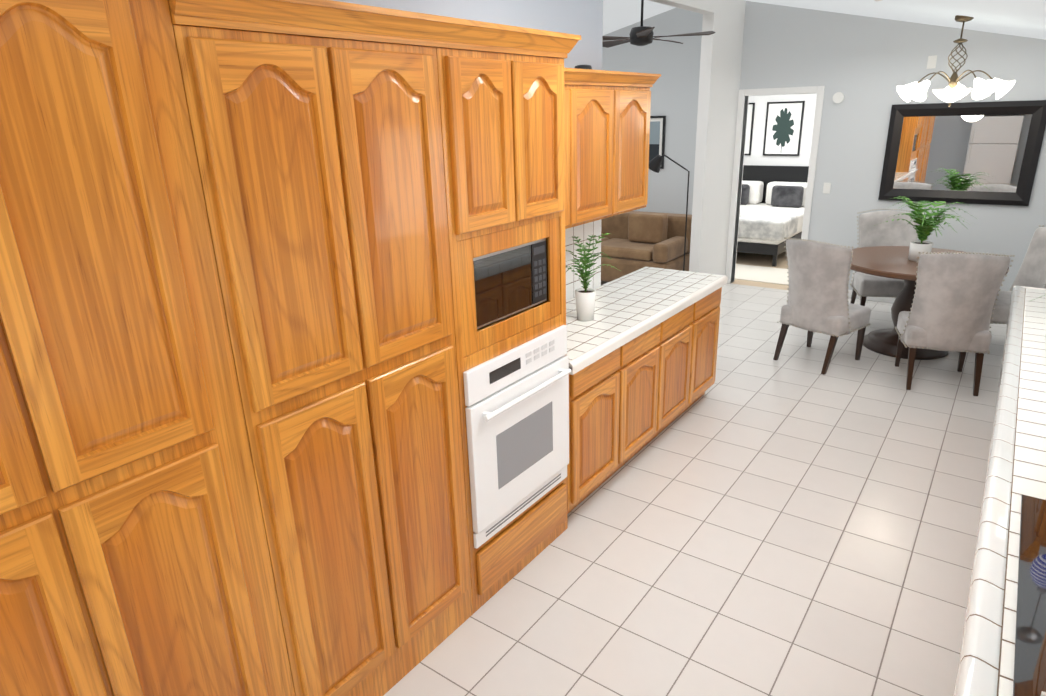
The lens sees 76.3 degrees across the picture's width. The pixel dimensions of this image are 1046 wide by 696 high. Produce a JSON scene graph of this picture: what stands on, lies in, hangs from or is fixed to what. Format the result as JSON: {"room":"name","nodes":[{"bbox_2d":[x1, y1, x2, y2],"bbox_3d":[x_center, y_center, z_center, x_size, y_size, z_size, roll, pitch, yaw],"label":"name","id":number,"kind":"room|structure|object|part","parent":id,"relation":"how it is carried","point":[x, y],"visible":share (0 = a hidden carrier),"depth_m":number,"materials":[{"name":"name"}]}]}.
{"room":"dining room and kitchen","nodes":[
{"label":"dining room and kitchen","id":0,"kind":"room"},
{"bbox_2d":[332,0,602,69],"bbox_3d":[-1.494,-0.225,1.845,0.120,3.400,6.660,12,23,34],"label":"wall","id":1,"kind":"structure","parent":0,"point":[583,19],"depth_m":3.54,"materials":[{"name":"grey paint"}]},
{"bbox_2d":[564,68,579,228],"bbox_3d":[-0.015,-0.964,3.336,0.338,0.768,0.537,12,23,34],"label":"upper cabinet","id":2,"kind":"object","parent":1,"relation":"attached to","point":[571,75],"depth_m":3.40,"materials":[{"name":"brown wood"}]},
{"bbox_3d":[0.371,-1.032,3.588,0.019,0.675,0.448,12,23,34],"label":"door","id":3,"kind":"part","parent":2,"relation":"part of","materials":[{"name":"brown wood"}]},
{"bbox_3d":[0.255,-1.434,3.558,0.364,0.072,1.455,12,23,34],"label":"crown","id":4,"kind":"part","parent":2,"relation":"part of","materials":[{"name":"brown wood"}]},
{"bbox_2d":[565,219,600,300],"bbox_3d":[0.120,-0.499,3.970,0.008,0.575,1.375,12,23,34],"label":"tile backsplash","id":5,"kind":"structure","parent":1,"relation":"attached to","point":[583,232],"depth_m":4.30,"materials":[{"name":"white tile"}]},
{"bbox_2d":[580,69,623,224],"bbox_3d":[0.241,-1.088,3.667,0.338,0.768,0.576,12,23,34],"label":"upper cabinet","id":6,"kind":"object","parent":1,"relation":"attached to","point":[607,123],"depth_m":3.63,"materials":[{"name":"brown wood"}]},
{"bbox_2d":[575,65,592,69],"bbox_3d":[0.331,-1.534,3.662,0.104,0.042,0.104,12,23,34],"label":"speaker","id":7,"kind":"object","parent":6,"relation":"on","point":[583,66],"visible":0.52,"depth_m":3.62,"materials":[{"name":"black"}]},
{"bbox_3d":[0.639,-1.161,3.934,0.019,0.675,0.448,12,23,34],"label":"door","id":8,"kind":"part","parent":6,"relation":"part of","materials":[{"name":"brown wood"}]},
{"bbox_2d":[620,72,655,213],"bbox_3d":[0.497,-1.211,3.998,0.338,0.768,0.536,12,23,34],"label":"upper cabinet","id":9,"kind":"object","parent":1,"relation":"attached to","point":[637,93],"depth_m":3.95,"materials":[{"name":"brown wood"}]},
{"bbox_2d":[649,0,714,13],"bbox_3d":[0.780,-3.103,5.234,0.120,0.530,3.700,12,23,34],"label":"header beam","id":10,"kind":"structure","parent":0,"point":[703,6],"depth_m":6.34,"materials":[{"name":"white paint"}]},
{"bbox_2d":[384,281,1006,695],"bbox_3d":[-1.224,0.630,4.683,8.840,0.100,10.800,12,23,34],"label":"floor","id":11,"kind":"structure","parent":0,"point":[756,519],"depth_m":3.29,"materials":[{"name":"white tile"}]},
{"bbox_2d":[0,0,294,695],"bbox_3d":[-1.247,0.327,1.654,0.680,2.470,1.053,12,23,34],"label":"pantry","id":12,"kind":"object","parent":11,"relation":"on","point":[134,557],"visible":1,"depth_m":1.52,"materials":[{"name":"brown wood"}]},
{"bbox_3d":[-1.169,-0.112,1.137,0.019,1.035,0.385,12,23,34],"label":"door","id":13,"kind":"part","parent":12,"relation":"part of","materials":[{"name":"brown wood"}]},
{"bbox_3d":[-1.137,0.933,1.502,0.019,1.091,0.385,12,23,34],"label":"door","id":14,"kind":"part","parent":12,"relation":"part of","materials":[{"name":"brown wood"}]},
{"bbox_3d":[-0.937,-0.223,1.437,0.019,1.035,0.375,12,23,34],"label":"door","id":15,"kind":"part","parent":12,"relation":"part of","materials":[{"name":"brown wood"}]},
{"bbox_3d":[-0.905,0.821,1.802,0.019,1.091,0.375,12,23,34],"label":"door","id":16,"kind":"part","parent":12,"relation":"part of","materials":[{"name":"brown wood"}]},
{"bbox_2d":[168,0,580,695],"bbox_3d":[-0.490,0.012,2.666,0.659,2.356,1.689,12,23,34],"label":"pantry","id":17,"kind":"object","parent":11,"relation":"on","point":[316,128],"visible":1,"depth_m":2.04,"materials":[{"name":"brown wood"}]},
{"bbox_3d":[-0.641,-0.323,1.832,0.019,0.946,0.385,12,23,34],"label":"door","id":18,"kind":"part","parent":17,"relation":"part of","materials":[{"name":"brown wood"}]},
{"bbox_3d":[-0.611,0.679,2.182,0.019,1.091,0.385,12,23,34],"label":"door","id":19,"kind":"part","parent":17,"relation":"part of","materials":[{"name":"brown wood"}]},
{"bbox_3d":[-0.522,-1.060,2.292,0.659,0.085,1.689,12,23,34],"label":"crown","id":20,"kind":"part","parent":17,"relation":"part of","materials":[{"name":"brown wood"}]},
{"bbox_3d":[-0.399,-0.440,2.145,0.019,0.946,0.408,12,23,34],"label":"door","id":21,"kind":"part","parent":17,"relation":"part of","materials":[{"name":"brown wood"}]},
{"bbox_3d":[-0.368,0.563,2.495,0.019,1.091,0.408,12,23,34],"label":"door","id":22,"kind":"part","parent":17,"relation":"part of","materials":[{"name":"brown wood"}]},
{"bbox_2d":[436,48,567,613],"bbox_3d":[-0.261,-0.066,2.999,0.628,2.270,0.768,12,23,34],"label":"tall cabinet","id":23,"kind":"object","parent":11,"relation":"on","point":[503,128],"visible":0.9,"depth_m":2.60,"materials":[{"name":"brown wood"}]},
{"bbox_3d":[-0.143,-0.733,2.423,0.019,0.591,0.342,12,23,34],"label":"door","id":24,"kind":"part","parent":23,"relation":"part of","materials":[{"name":"brown wood"}]},
{"bbox_2d":[473,238,546,328],"bbox_3d":[-0.203,-0.309,2.871,0.406,0.286,0.510,12,23,34],"label":"microwave","id":25,"kind":"object","parent":23,"relation":"in","point":[510,281],"visible":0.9,"depth_m":2.74,"materials":[{"name":"black metal"}]},
{"bbox_2d":[463,325,570,548],"bbox_3d":[-0.192,0.331,3.094,0.594,0.802,0.716,12,23,34],"label":"wall oven","id":26,"kind":"object","parent":23,"relation":"in","point":[517,410],"visible":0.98,"depth_m":2.89,"materials":[{"name":"white metal"},{"name":"glass"}]},
{"bbox_3d":[0.025,0.192,2.874,0.043,0.022,0.620,12,23,34],"label":"handle","id":27,"kind":"part","parent":26,"relation":"part of","materials":[{"name":"white metal"}]},
{"bbox_3d":[0.013,0.884,3.142,0.019,0.210,0.692,12,23,34],"label":"drawer","id":28,"kind":"part","parent":23,"relation":"part of","materials":[{"name":"brown wood"}]},
{"bbox_3d":[0.067,-0.834,2.695,0.019,0.591,0.346,12,23,34],"label":"door","id":29,"kind":"part","parent":23,"relation":"part of","materials":[{"name":"brown wood"}]},
{"bbox_2d":[567,339,629,513],"bbox_3d":[0.159,0.393,3.744,0.628,0.888,0.590,12,23,34],"label":"base cabinet","id":30,"kind":"object","parent":11,"relation":"on","point":[599,391],"depth_m":3.54,"materials":[{"name":"brown wood"}]},
{"bbox_3d":[0.392,0.472,3.561,0.019,0.577,0.483,12,23,34],"label":"door","id":31,"kind":"part","parent":30,"relation":"part of","materials":[{"name":"brown wood"}]},
{"bbox_3d":[0.381,0.115,3.437,0.019,0.133,0.483,12,23,34],"label":"drawer","id":32,"kind":"part","parent":30,"relation":"part of","materials":[{"name":"brown wood"}]},
{"bbox_3d":[0.688,0.329,3.944,0.019,0.577,0.483,12,23,34],"label":"door","id":33,"kind":"part","parent":30,"relation":"part of","materials":[{"name":"brown wood"}]},
{"bbox_3d":[0.677,-0.028,3.819,0.019,0.133,0.483,12,23,34],"label":"drawer","id":34,"kind":"part","parent":30,"relation":"part of","materials":[{"name":"brown wood"}]},
{"bbox_2d":[566,267,727,370],"bbox_3d":[0.591,-0.257,4.155,0.642,0.044,2.089,12,23,34],"label":"countertop","id":35,"kind":"structure","parent":30,"relation":"on","point":[626,305],"depth_m":4.09,"materials":[{"name":"white tile"}]},
{"bbox_2d":[565,233,618,320],"bbox_3d":[0.364,-0.394,3.770,0.451,0.484,0.372,12,23,34],"label":"potted plant","id":36,"kind":"object","parent":35,"relation":"on","point":[585,295],"visible":0.98,"depth_m":3.77,"materials":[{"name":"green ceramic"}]},
{"bbox_3d":[0.359,-0.248,3.829,0.120,0.169,0.120,12,23,34],"label":"pot","id":37,"kind":"part","parent":36,"relation":"part of","materials":[{"name":"white ceramic"}]},
{"bbox_2d":[601,211,691,281],"bbox_3d":[1.049,-1.276,8.429,2.050,0.900,0.930,12,23,34],"label":"sofa","id":38,"kind":"object","parent":11,"relation":"on","point":[633,241],"visible":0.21,"depth_m":7.93,"materials":[{"name":"brown fabric"}]},
{"bbox_2d":[630,319,669,458],"bbox_3d":[0.441,0.257,4.108,0.628,0.888,0.639,12,23,34],"label":"base cabinet","id":39,"kind":"object","parent":11,"relation":"on","point":[642,346],"depth_m":3.99,"materials":[{"name":"brown wood"}]},
{"bbox_3d":[0.984,0.186,4.327,0.019,0.577,0.483,12,23,34],"label":"door","id":40,"kind":"part","parent":39,"relation":"part of","materials":[{"name":"brown wood"}]},
{"bbox_3d":[0.974,-0.170,4.202,0.019,0.133,0.483,12,23,34],"label":"drawer","id":41,"kind":"part","parent":39,"relation":"part of","materials":[{"name":"brown wood"}]},
{"bbox_2d":[649,155,689,270],"bbox_3d":[1.613,-1.275,7.288,0.613,1.618,0.260,12,23,34],"label":"floor lamp","id":42,"kind":"object","parent":11,"relation":"on","point":[655,164],"visible":0.54,"depth_m":7.12,"materials":[{"name":"black metal"}]},
{"bbox_2d":[666,299,701,426],"bbox_3d":[0.737,0.115,4.491,0.628,0.888,0.639,12,23,34],"label":"base cabinet","id":43,"kind":"object","parent":11,"relation":"on","point":[682,369],"depth_m":4.38,"materials":[{"name":"brown wood"}]},
{"bbox_3d":[1.281,0.044,4.710,0.019,0.577,0.483,12,23,34],"label":"door","id":44,"kind":"part","parent":43,"relation":"part of","materials":[{"name":"brown wood"}]},
{"bbox_3d":[1.270,-0.313,4.585,0.019,0.133,0.483,12,23,34],"label":"drawer","id":45,"kind":"part","parent":43,"relation":"part of","materials":[{"name":"brown wood"}]},
{"bbox_2d":[694,283,725,401],"bbox_3d":[1.023,-0.023,4.861,0.628,0.888,0.603,12,23,34],"label":"base cabinet","id":46,"kind":"object","parent":11,"relation":"on","point":[708,337],"depth_m":4.72,"materials":[{"name":"brown wood"}]},
{"bbox_2d":[773,237,870,374],"bbox_3d":[2.505,-0.407,5.551,0.619,1.073,0.602,-15,23,-34],"label":"dining chair","id":47,"kind":"object","parent":11,"relation":"on","point":[818,284],"visible":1,"depth_m":5.35,"materials":[{"name":"grey fabric"}]},
{"bbox_3d":[2.550,-0.277,5.628,0.500,0.165,0.540,-15,23,-34],"label":"seat","id":48,"kind":"part","parent":47,"relation":"part of","materials":[{"name":"grey fabric"}]},
{"bbox_2d":[850,208,922,305],"bbox_3d":[3.583,-0.792,6.560,0.602,1.073,0.619,4,20,15],"label":"dining chair","id":49,"kind":"object","parent":11,"relation":"on","point":[890,232],"visible":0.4,"depth_m":6.60,"materials":[{"name":"grey fabric"}]},
{"bbox_3d":[3.574,-0.635,6.564,0.540,0.165,0.500,4,20,15],"label":"seat","id":50,"kind":"part","parent":49,"relation":"part of","materials":[{"name":"grey fabric"}]},
{"bbox_2d":[850,246,1008,359],"bbox_3d":[3.404,-0.384,5.838,1.270,0.790,1.270,12,23,34],"label":"dining table","id":51,"kind":"object","parent":11,"relation":"on","point":[893,262],"visible":0.4,"depth_m":5.76,"materials":[{"name":"brown wood"}]},
{"bbox_2d":[874,196,976,260],"bbox_3d":[3.349,-0.994,5.590,0.753,0.525,0.758,12,23,34],"label":"potted plant","id":52,"kind":"object","parent":51,"relation":"on","point":[924,228],"visible":1,"depth_m":5.58,"materials":[{"name":"green plant"}]},
{"bbox_3d":[3.378,-0.823,5.668,0.170,0.149,0.170,12,23,34],"label":"pot","id":53,"kind":"part","parent":52,"relation":"part of","materials":[{"name":"white ceramic"}]},
{"bbox_2d":[895,252,1014,395],"bbox_3d":[3.215,-0.256,5.057,0.602,1.073,0.619,5,20,19],"label":"dining chair","id":54,"kind":"object","parent":11,"relation":"on","point":[954,299],"visible":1,"depth_m":4.83,"materials":[{"name":"grey fabric"}]},
{"bbox_3d":[3.236,-0.131,5.151,0.540,0.165,0.500,5,20,19],"label":"seat","id":55,"kind":"part","parent":54,"relation":"part of","materials":[{"name":"grey fabric"}]},
{"bbox_2d":[954,541,1005,695],"bbox_3d":[1.419,1.117,1.587,0.655,0.871,0.597,12,23,34],"label":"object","id":56,"kind":"structure","parent":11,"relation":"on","point":[984,627],"depth_m":1.55,"materials":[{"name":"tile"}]},
{"bbox_2d":[994,289,1045,695],"bbox_3d":[1.557,0.620,1.617,0.636,0.038,6.620,12,23,34],"label":"countertop","id":57,"kind":"structure","parent":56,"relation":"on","point":[1028,455],"depth_m":2.27,"materials":[{"name":"white tile"}]},
{"bbox_2d":[1013,495,1045,695],"bbox_3d":[1.455,0.619,1.504,0.545,0.043,0.990,12,23,34],"label":"cooktop","id":58,"kind":"object","parent":57,"relation":"in","point":[1029,678],"visible":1,"depth_m":1.59,"materials":[{"name":"black glass"}]},
{"bbox_2d":[966,645,997,695],"bbox_3d":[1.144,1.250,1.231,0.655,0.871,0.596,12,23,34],"label":"countertop","id":59,"kind":"structure","parent":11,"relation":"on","point":[982,683],"depth_m":1.40,"materials":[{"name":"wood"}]},
{"bbox_2d":[955,473,1009,688],"bbox_3d":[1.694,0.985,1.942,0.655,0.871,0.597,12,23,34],"label":"countertop","id":60,"kind":"structure","parent":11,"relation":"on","point":[996,523],"depth_m":1.84,"materials":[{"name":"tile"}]},
{"bbox_2d":[965,421,1013,620],"bbox_3d":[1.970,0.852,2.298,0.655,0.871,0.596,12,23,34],"label":"countertop","id":61,"kind":"structure","parent":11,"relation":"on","point":[1005,443],"depth_m":2.17,"materials":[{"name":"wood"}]},
{"bbox_2d":[984,397,1001,484],"bbox_3d":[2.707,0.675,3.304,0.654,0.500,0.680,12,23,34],"label":"base cabinet","id":62,"kind":"object","parent":11,"relation":"on","point":[999,398],"depth_m":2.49,"materials":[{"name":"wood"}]},
{"bbox_2d":[973,385,1017,560],"bbox_3d":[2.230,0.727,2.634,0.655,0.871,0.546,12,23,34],"label":"countertop","id":63,"kind":"structure","parent":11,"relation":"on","point":[1011,390],"depth_m":2.51,"materials":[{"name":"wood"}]},
{"bbox_2d":[981,373,1017,508],"bbox_3d":[2.423,0.634,2.884,0.655,0.871,0.268,12,23,34],"label":"countertop","id":64,"kind":"structure","parent":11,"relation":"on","point":[1013,379],"depth_m":2.67,"materials":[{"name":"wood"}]},
{"bbox_2d":[989,305,1021,448],"bbox_3d":[3.070,0.323,3.719,0.655,0.871,0.596,12,23,34],"label":"countertop","id":65,"kind":"structure","parent":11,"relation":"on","point":[1009,366],"depth_m":3.14,"materials":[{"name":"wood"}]},
{"bbox_2d":[997,293,1021,396],"bbox_3d":[3.332,0.197,4.058,0.655,0.871,0.553,12,23,34],"label":"base cabinet","id":66,"kind":"object","parent":11,"relation":"on","point":[1019,302],"depth_m":3.61,"materials":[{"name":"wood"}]},
{"bbox_2d":[990,225,1045,323],"bbox_3d":[4.167,-0.489,5.645,0.619,1.073,0.602,3,20,14],"label":"dining chair","id":67,"kind":"object","parent":11,"relation":"on","point":[1032,271],"visible":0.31,"depth_m":5.65,"materials":[{"name":"grey fabric"}]},
{"bbox_2d":[689,0,745,274],"bbox_3d":[2.173,-2.352,7.468,0.120,3.500,0.900,12,23,34],"label":"wall","id":68,"kind":"structure","parent":0,"point":[720,65],"depth_m":7.33,"materials":[{"name":"white paint"}]},
{"bbox_2d":[731,251,788,289],"bbox_3d":[3.792,-1.318,9.830,4.500,0.099,4.000,12,23,34],"label":"floor","id":69,"kind":"structure","parent":0,"point":[753,259],"depth_m":9.37,"materials":[{"name":"beige wood"}]},
{"bbox_2d":[735,264,788,284],"bbox_3d":[2.932,-1.011,8.863,3.100,0.009,0.850,12,23,34],"label":"bedroom rug","id":70,"kind":"object","parent":69,"relation":"on","point":[762,274],"visible":0.21,"depth_m":8.69,"materials":[{"name":"white fabric"}]},
{"bbox_2d":[737,165,808,266],"bbox_3d":[3.388,-2.073,10.085,1.660,1.180,2.100,12,23,34],"label":"bed","id":71,"kind":"object","parent":69,"relation":"on","point":[772,205],"visible":0.44,"depth_m":10.11,"materials":[{"name":"black"}]},
{"bbox_2d":[737,208,798,241],"bbox_3d":[3.004,-1.795,9.617,1.660,0.265,0.780,12,23,34],"label":"throw","id":72,"kind":"object","parent":71,"relation":"on","point":[753,226],"depth_m":9.09,"materials":[{"name":"white fabric"}]},
{"bbox_2d":[744,93,816,165],"bbox_3d":[4.551,-3.024,10.400,3.940,2.700,0.120,12,23,34],"label":"wall","id":73,"kind":"structure","parent":0,"point":[756,157],"depth_m":10.55,"materials":[{"name":"white paint"}]},
{"bbox_2d":[744,103,754,154],"bbox_3d":[3.484,-3.581,10.919,0.560,0.810,0.029,12,23,34],"label":"framed picture","id":74,"kind":"object","parent":73,"relation":"attached to","point":[749,127],"visible":0.21,"depth_m":10.78,"materials":[{"name":"black"}]},
{"bbox_2d":[763,101,804,155],"bbox_3d":[4.099,-3.450,10.491,0.560,0.810,0.029,12,23,34],"label":"framed picture","id":75,"kind":"object","parent":73,"relation":"attached to","point":[783,128],"visible":0.94,"depth_m":10.48,"materials":[{"name":"black"}]},
{"bbox_2d":[772,107,794,152],"bbox_3d":[4.097,-3.424,10.498,0.334,0.676,0.001,12,23,34],"label":"print","id":76,"kind":"object","parent":75,"relation":"attached to","point":[783,118],"depth_m":10.49,"materials":[{"name":"grey"}]},
{"bbox_2d":[602,1,1045,290],"bbox_3d":[1.925,-2.800,8.166,8.840,3.900,0.120,12,23,34],"label":"wall","id":77,"kind":"structure","parent":0,"point":[866,66],"depth_m":7.05,"materials":[{"name":"grey paint"}]},
{"bbox_2d":[649,116,665,168],"bbox_3d":[1.508,-2.609,8.460,0.620,0.630,0.029,12,23,34],"label":"picture","id":78,"kind":"object","parent":77,"relation":"attached to","point":[657,136],"visible":0.31,"depth_m":8.32,"materials":[{"name":"black"}]},
{"bbox_2d":[725,86,824,283],"bbox_3d":[2.911,-1.822,7.768,0.920,2.260,0.158,12,23,34],"label":"door frame","id":79,"kind":"structure","parent":77,"relation":"attached to","point":[818,90],"depth_m":7.58,"materials":[{"name":"white"}]},
{"bbox_2d":[823,183,830,193],"bbox_3d":[3.356,-1.766,7.357,0.075,0.116,0.010,12,23,34],"label":"light switch","id":80,"kind":"object","parent":77,"relation":"attached to","point":[826,187],"visible":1,"depth_m":7.36,"materials":[{"name":"white plastic"}]},
{"bbox_2d":[833,92,843,102],"bbox_3d":[3.332,-2.644,7.037,0.110,0.110,0.028,12,23,34],"label":"wall thermostat","id":81,"kind":"object","parent":77,"relation":"attached to","point":[838,97],"visible":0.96,"depth_m":7.02,"materials":[{"name":"white plastic"}]},
{"bbox_2d":[848,290,895,302],"bbox_3d":[4.338,-0.474,7.076,2.630,0.090,0.014,12,23,34],"label":"baseboard","id":82,"kind":"structure","parent":77,"relation":"attached to","point":[887,299],"depth_m":7.35,"materials":[{"name":"white"}]},
{"bbox_2d":[926,55,936,68],"bbox_3d":[3.984,-2.786,6.490,0.075,0.116,0.010,12,23,34],"label":"light switch","id":83,"kind":"object","parent":77,"relation":"attached to","point":[931,62],"visible":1,"depth_m":6.49,"materials":[{"name":"white plastic"}]},
{"bbox_2d":[878,100,1045,205],"bbox_3d":[4.285,-1.913,6.559,1.290,0.950,0.043,12,23,34],"label":"mirror","id":84,"kind":"object","parent":77,"relation":"attached to","point":[977,153],"visible":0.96,"depth_m":6.53,"materials":[{"name":"black"}]},
{"label":"glass","id":85,"kind":"part","parent":84,"relation":"part of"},
{"bbox_2d":[603,0,1045,39],"bbox_3d":[-1.305,-2.057,3.745,8.840,1.143,11.040,12,23,34],"label":"ceiling","id":86,"kind":"structure","parent":0,"point":[1024,18],"depth_m":5.60,"materials":[{"name":"white paint"}]},
{"bbox_2d":[602,0,714,47],"bbox_3d":[1.118,-3.067,6.027,1.247,0.610,1.232,12,23,34],"label":"room ceiling fan","id":87,"kind":"object","parent":86,"relation":"hanging from","point":[641,35],"visible":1,"depth_m":6.01,"materials":[{"name":"black metal"}]},
{"bbox_3d":[1.076,-3.060,6.010,0.220,0.610,0.220,12,23,34],"label":"motor","id":88,"kind":"part","parent":87,"relation":"part of","materials":[{"name":"black metal"}]},
{"bbox_2d":[897,15,1015,106],"bbox_3d":[3.447,-2.271,5.293,0.817,0.670,0.794,12,23,34],"label":"dining chandelier","id":89,"kind":"object","parent":86,"relation":"hanging from","point":[955,90],"visible":1,"depth_m":5.24,"materials":[{"name":"white glass"}]},
{"bbox_3d":[3.446,-2.271,5.292,0.540,0.670,0.519,12,23,34],"label":"frame","id":90,"kind":"part","parent":89,"relation":"part of","materials":[{"name":"brown metal"}]}
]}

